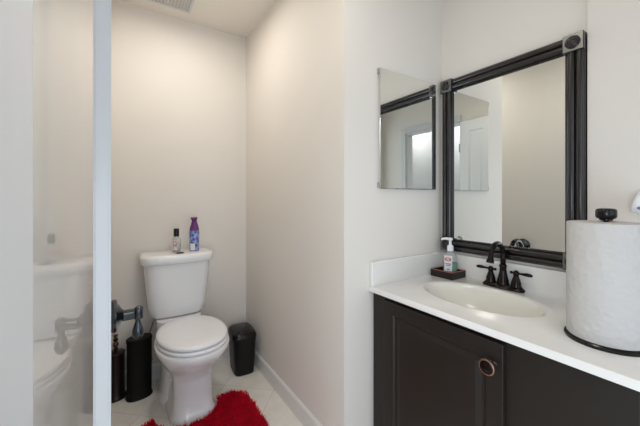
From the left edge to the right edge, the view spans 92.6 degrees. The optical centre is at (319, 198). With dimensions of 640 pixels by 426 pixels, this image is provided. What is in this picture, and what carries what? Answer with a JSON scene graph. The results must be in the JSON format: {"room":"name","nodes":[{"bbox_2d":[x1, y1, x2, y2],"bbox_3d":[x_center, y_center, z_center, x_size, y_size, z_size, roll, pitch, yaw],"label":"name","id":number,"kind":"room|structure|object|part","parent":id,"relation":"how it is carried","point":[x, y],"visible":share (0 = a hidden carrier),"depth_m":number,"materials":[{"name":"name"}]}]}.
{"room":"bathroom","nodes":[
{"label":"bathroom","id":0,"kind":"room"},
{"bbox_2d":[33,0,92,425],"bbox_3d":[-0.645,-0.026,0.817,0.050,2.452,1.192,0,0,-30],"label":"glass door","id":1,"kind":"structure","parent":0,"point":[62,29],"depth_m":0.54,"materials":[{"name":"glass"}]},
{"bbox_2d":[93,0,110,425],"bbox_3d":[-0.352,-0.026,0.495,0.024,2.452,0.017,0,0,-33],"label":"trim","id":2,"kind":"structure","parent":1,"relation":"attached to","point":[101,8],"depth_m":0.49,"materials":[{"name":"white paint"}]},
{"bbox_2d":[111,299,143,338],"bbox_3d":[-0.706,0.435,1.081,0.127,0.157,0.105,0,0,-5],"label":"door handle","id":3,"kind":"object","parent":1,"relation":"attached to","point":[117,313],"visible":0.8,"depth_m":1.09,"materials":[{"name":"grey metal"}]},
{"bbox_3d":[-0.687,0.418,1.104,0.064,0.038,0.018,0,0,-33],"label":"arm","id":4,"kind":"part","parent":3,"relation":"part of","materials":[{"name":"grey metal"}]},
{"bbox_2d":[111,0,245,370],"bbox_3d":[-0.991,-0.026,2.184,1.120,2.452,0.100,0,0,-33],"label":"wall","id":5,"kind":"structure","parent":0,"point":[178,86],"depth_m":2.12,"materials":[{"name":"paint"}]},
{"bbox_2d":[125,344,229,386],"bbox_3d":[-0.966,1.151,2.133,0.907,0.098,0.013,0,0,-33],"label":"baseboard","id":6,"kind":"structure","parent":5,"relation":"attached to","point":[156,367],"depth_m":2.05,"materials":[{"name":"paint"}]},
{"bbox_2d":[117,0,275,37],"bbox_3d":[-0.186,-1.277,0.607,3.050,0.050,3.621,0,0,-33],"label":"ceiling","id":7,"kind":"structure","parent":0,"point":[235,17],"depth_m":2.06,"materials":[{"name":"paint"}]},
{"bbox_2d":[146,0,194,13],"bbox_3d":[-0.913,-1.247,1.881,0.260,0.010,0.260,0,0,-33],"label":"ceiling vent","id":8,"kind":"object","parent":7,"relation":"in","point":[185,6],"visible":1,"depth_m":1.96,"materials":[{"name":"white paint"}]},
{"bbox_2d":[111,358,302,425],"bbox_3d":[-0.186,1.225,0.607,3.050,0.050,3.621,0,0,-33],"label":"floor","id":9,"kind":"structure","parent":0,"point":[123,413],"depth_m":1.79,"materials":[{"name":"beige tile"}]},
{"bbox_2d":[111,334,126,402],"bbox_3d":[-1.233,1.008,1.846,0.114,0.383,0.114,0,0,-33],"label":"canister","id":10,"kind":"object","parent":9,"relation":"on","point":[118,392],"visible":0.83,"depth_m":1.82,"materials":[{"name":"black metal"}]},
{"bbox_3d":[-1.233,0.927,1.846,0.098,0.021,0.098,0,0,-33],"label":"canister lid","id":11,"kind":"part","parent":10,"relation":"part of","materials":[{"name":"brown ceramic"}]},
{"bbox_2d":[125,333,152,402],"bbox_3d":[-1.099,1.008,1.862,0.144,0.385,0.104,0,0,-43],"label":"canister","id":12,"kind":"object","parent":9,"relation":"on","point":[138,351],"visible":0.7,"depth_m":1.82,"materials":[{"name":"black plastic"}]},
{"bbox_3d":[-1.099,0.851,1.862,0.139,0.018,0.099,0,0,-43],"label":"canister lid","id":13,"kind":"part","parent":12,"relation":"part of","materials":[{"name":"black plastic"}]},
{"bbox_2d":[139,247,229,425],"bbox_3d":[-0.805,0.772,1.815,0.433,0.856,0.708,0,0,-33],"label":"toilet","id":14,"kind":"object","parent":9,"relation":"on","point":[188,343],"visible":0.95,"depth_m":1.77,"materials":[{"name":"white ceramic"}]},
{"bbox_3d":[-0.933,0.380,2.008,0.428,0.060,0.246,0,0,-33],"label":"tank lid","id":15,"kind":"part","parent":14,"relation":"part of","materials":[{"name":"white ceramic"}]},
{"bbox_2d":[172,228,180,252],"bbox_3d":[-0.937,0.273,1.996,0.053,0.154,0.038,0,0,2],"label":"spray bottle","id":16,"kind":"object","parent":14,"relation":"on","point":[176,240],"visible":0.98,"depth_m":1.98,"materials":[{"name":"clear plastic"}]},
{"bbox_3d":[-0.940,0.583,2.017,0.388,0.346,0.218,0,0,-33],"label":"tank","id":17,"kind":"part","parent":14,"relation":"part of","materials":[{"name":"white ceramic"}]},
{"bbox_3d":[-0.715,0.778,1.723,0.368,0.020,0.456,0,0,-36],"label":"seat","id":18,"kind":"part","parent":14,"relation":"part of","materials":[{"name":"white plastic"}]},
{"bbox_3d":[-0.724,0.751,1.735,0.364,0.028,0.472,0,0,-36],"label":"lid","id":19,"kind":"part","parent":14,"relation":"part of","materials":[{"name":"white plastic"}]},
{"bbox_3d":[-0.767,0.995,1.795,0.382,0.411,0.633,0,0,-36],"label":"bowl","id":20,"kind":"part","parent":14,"relation":"part of","materials":[{"name":"white ceramic"}]},
{"bbox_2d":[189,217,198,250],"bbox_3d":[-0.847,0.238,2.059,0.061,0.224,0.065,0,0,-3],"label":"bottle","id":21,"kind":"object","parent":14,"relation":"on","point":[194,229],"visible":1,"depth_m":2.04,"materials":[{"name":"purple plastic"}]},
{"bbox_3d":[-0.845,0.322,2.032,0.028,0.045,0.004,0,0,-3],"label":"label panel","id":22,"kind":"part","parent":21,"relation":"part of","materials":[{"name":"white paper"}]},
{"bbox_2d":[141,389,269,425],"bbox_3d":[-0.512,1.179,1.444,0.609,0.039,0.775,0,0,-33],"label":"bath mat","id":23,"kind":"object","parent":9,"relation":"on","point":[233,408],"visible":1,"depth_m":1.67,"materials":[{"name":"red fabric"}]},
{"bbox_2d":[228,322,255,376],"bbox_3d":[-0.551,1.053,2.159,0.168,0.294,0.227,0,0,-29],"label":"waste bin","id":24,"kind":"object","parent":9,"relation":"on","point":[242,336],"visible":0.99,"depth_m":2.08,"materials":[{"name":"black plastic"}]},
{"bbox_3d":[-0.551,0.933,2.159,0.168,0.041,0.227,0,0,-29],"label":"bin lid","id":25,"kind":"part","parent":24,"relation":"part of","materials":[{"name":"black plastic"}]},
{"bbox_2d":[374,293,639,425],"bbox_3d":[0.683,0.814,1.183,0.579,0.772,0.870,0,0,-33],"label":"vanity cabinet","id":26,"kind":"object","parent":9,"relation":"on","point":[430,370],"visible":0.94,"depth_m":1.01,"materials":[{"name":"brown wood"}]},
{"bbox_3d":[0.422,0.756,1.136,0.017,0.628,0.500,0,0,-33],"label":"cabinet door","id":27,"kind":"part","parent":26,"relation":"part of","materials":[{"name":"brown wood"}]},
{"bbox_3d":[0.505,0.514,0.931,0.005,0.040,0.040,0,0,-33],"label":"knob","id":28,"kind":"part","parent":26,"relation":"part of","materials":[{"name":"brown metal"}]},
{"bbox_3d":[0.521,0.514,0.941,0.029,0.047,0.047,0,0,-33],"label":"knob","id":29,"kind":"part","parent":26,"relation":"part of","materials":[{"name":"brown metal"}]},
{"bbox_2d":[369,251,639,391],"bbox_3d":[0.700,0.415,1.190,0.547,0.241,0.901,0,0,-33],"label":"countertop","id":30,"kind":"structure","parent":26,"relation":"on","point":[534,320],"depth_m":1.23,"materials":[{"name":"stone"}]},
{"bbox_2d":[431,266,465,279],"bbox_3d":[0.668,0.388,1.597,0.115,0.037,0.125,0,0,-33],"label":"soap tray","id":31,"kind":"object","parent":30,"relation":"on","point":[437,271],"visible":0.82,"depth_m":1.56,"materials":[{"name":"brown wood"}]},
{"bbox_2d":[441,237,457,272],"bbox_3d":[0.675,0.301,1.600,0.080,0.194,0.047,0,0,35],"label":"soap dispenser","id":32,"kind":"object","parent":31,"relation":"on","point":[450,260],"visible":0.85,"depth_m":1.58,"materials":[{"name":"clear plastic"}]},
{"bbox_2d":[426,283,545,316],"bbox_3d":[0.654,0.471,1.260,0.309,0.129,0.464,0,0,-33],"label":"basin","id":33,"kind":"object","parent":30,"relation":"in","point":[492,302],"depth_m":1.34,"materials":[{"name":"white ceramic"}]},
{"bbox_2d":[476,241,532,292],"bbox_3d":[0.828,0.298,1.387,0.179,0.216,0.179,0,0,13],"label":"faucet","id":34,"kind":"object","parent":30,"relation":"on","point":[502,282],"visible":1,"depth_m":1.37,"materials":[{"name":"brown metal"}]},
{"bbox_3d":[0.782,0.327,1.464,0.017,0.015,0.067,0,0,-33],"label":"lever","id":35,"kind":"part","parent":34,"relation":"part of","materials":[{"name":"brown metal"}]},
{"bbox_3d":[0.803,0.354,1.438,0.044,0.076,0.044,0,0,-33],"label":"handle","id":36,"kind":"part","parent":34,"relation":"part of","materials":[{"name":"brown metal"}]},
{"bbox_3d":[0.784,0.247,1.361,0.138,0.115,0.032,0,0,-33],"label":"gooseneck spout","id":37,"kind":"part","parent":34,"relation":"part of","materials":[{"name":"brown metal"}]},
{"bbox_3d":[0.833,0.345,1.392,0.050,0.093,0.051,0,0,-33],"label":"spout","id":38,"kind":"part","parent":34,"relation":"part of","materials":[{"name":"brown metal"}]},
{"bbox_3d":[0.833,0.397,1.392,0.052,0.018,0.180,0,0,-33],"label":"plate","id":39,"kind":"part","parent":34,"relation":"part of","materials":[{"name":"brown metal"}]},
{"bbox_3d":[0.863,0.354,1.346,0.044,0.076,0.044,0,0,-33],"label":"handle","id":40,"kind":"part","parent":34,"relation":"part of","materials":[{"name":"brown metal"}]},
{"bbox_3d":[0.878,0.327,1.316,0.017,0.015,0.067,0,0,-33],"label":"lever","id":41,"kind":"part","parent":34,"relation":"part of","materials":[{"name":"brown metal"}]},
{"bbox_2d":[564,208,639,356],"bbox_3d":[0.820,0.217,0.877,0.190,0.378,0.190,0,0,-33],"label":"towel stand","id":42,"kind":"object","parent":30,"relation":"on","point":[603,214],"visible":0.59,"depth_m":0.85,"materials":[{"name":"black metal"}]},
{"bbox_2d":[566,220,639,350],"bbox_3d":[0.820,0.230,0.877,0.178,0.327,0.178,0,0,-33],"label":"paper towel roll","id":43,"kind":"object","parent":42,"relation":"on","point":[603,258],"visible":0.98,"depth_m":0.82,"materials":[{"name":"white paper"},{"name":"black metal"}]},
{"bbox_3d":[0.820,0.046,0.877,0.047,0.036,0.047,0,0,-33],"label":"stand knob","id":44,"kind":"part","parent":42,"relation":"part of","materials":[{"name":"black metal"}]},
{"bbox_2d":[246,0,441,425],"bbox_3d":[0.095,-0.026,2.083,0.790,2.452,1.254,0,0,-33],"label":"wall","id":45,"kind":"structure","parent":0,"point":[317,215],"depth_m":1.55,"materials":[{"name":"paint"}]},
{"bbox_2d":[254,350,321,425],"bbox_3d":[-0.242,1.151,1.864,0.013,0.098,1.254,0,0,-33],"label":"baseboard","id":46,"kind":"structure","parent":45,"relation":"attached to","point":[291,400],"depth_m":1.78,"materials":[{"name":"paint"}]},
{"bbox_2d":[377,67,435,189],"bbox_3d":[0.449,-0.332,1.555,0.421,0.570,0.017,0,0,-33],"label":"medicine cabinet","id":47,"kind":"object","parent":45,"relation":"attached to","point":[407,105],"visible":1,"depth_m":1.53,"materials":[{"name":"silver mirror"}]},
{"bbox_2d":[442,0,639,271],"bbox_3d":[1.310,-0.026,0.832,0.116,2.452,2.167,0,0,-33],"label":"wall","id":48,"kind":"structure","parent":0,"point":[613,26],"depth_m":1.15,"materials":[{"name":"paint"}]},
{"bbox_2d":[441,251,565,299],"bbox_3d":[0.852,0.351,1.442,0.018,0.113,0.642,0,0,-33],"label":"backsplash","id":49,"kind":"structure","parent":48,"relation":"attached to","point":[544,281],"depth_m":1.34,"materials":[{"name":"stone"}]},
{"bbox_2d":[440,30,586,269],"bbox_3d":[0.843,-0.178,1.427,0.048,0.920,0.621,0,0,-33],"label":"framed mirror","id":50,"kind":"object","parent":48,"relation":"attached to","point":[514,130],"visible":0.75,"depth_m":1.37,"materials":[{"name":"black metal"}]},
{"bbox_3d":[0.848,0.248,1.431,0.037,0.065,0.488,0,0,-33],"label":"frame rail","id":51,"kind":"part","parent":50,"relation":"part of","materials":[{"name":"black wood"}]},
{"bbox_3d":[0.848,-0.606,1.431,0.037,0.065,0.488,0,0,-33],"label":"frame rail","id":52,"kind":"part","parent":50,"relation":"part of","materials":[{"name":"black wood"}]},
{"bbox_2d":[454,56,564,251],"bbox_3d":[0.857,-0.178,1.436,0.016,0.879,0.580,0,0,-33],"label":"mirror glass","id":53,"kind":"object","parent":50,"relation":"attached to","point":[509,125],"depth_m":1.39,"materials":[{"name":"silver mirror"}]},
{"bbox_2d":[631,192,639,212],"bbox_3d":[1.079,0.013,1.026,0.055,0.074,0.051,0,0,-33],"label":"wall fitting","id":54,"kind":"object","parent":48,"relation":"attached to","point":[635,207],"visible":1,"depth_m":1.02,"materials":[{"name":"white plastic"}]},
{"bbox_3d":[-0.327,-0.026,0.109,0.100,2.452,2.740,0,0,-33],"label":"wall","id":55,"kind":"structure","parent":0,"visible":0},
{"bbox_2d":[0,0,32,425],"bbox_3d":[-0.265,0.179,0.200,0.040,2.018,0.378,0,0,-29],"label":"door","id":56,"kind":"structure","parent":55,"relation":"in","point":[16,16],"depth_m":0.32,"materials":[{"name":"white paint"}]}
]}

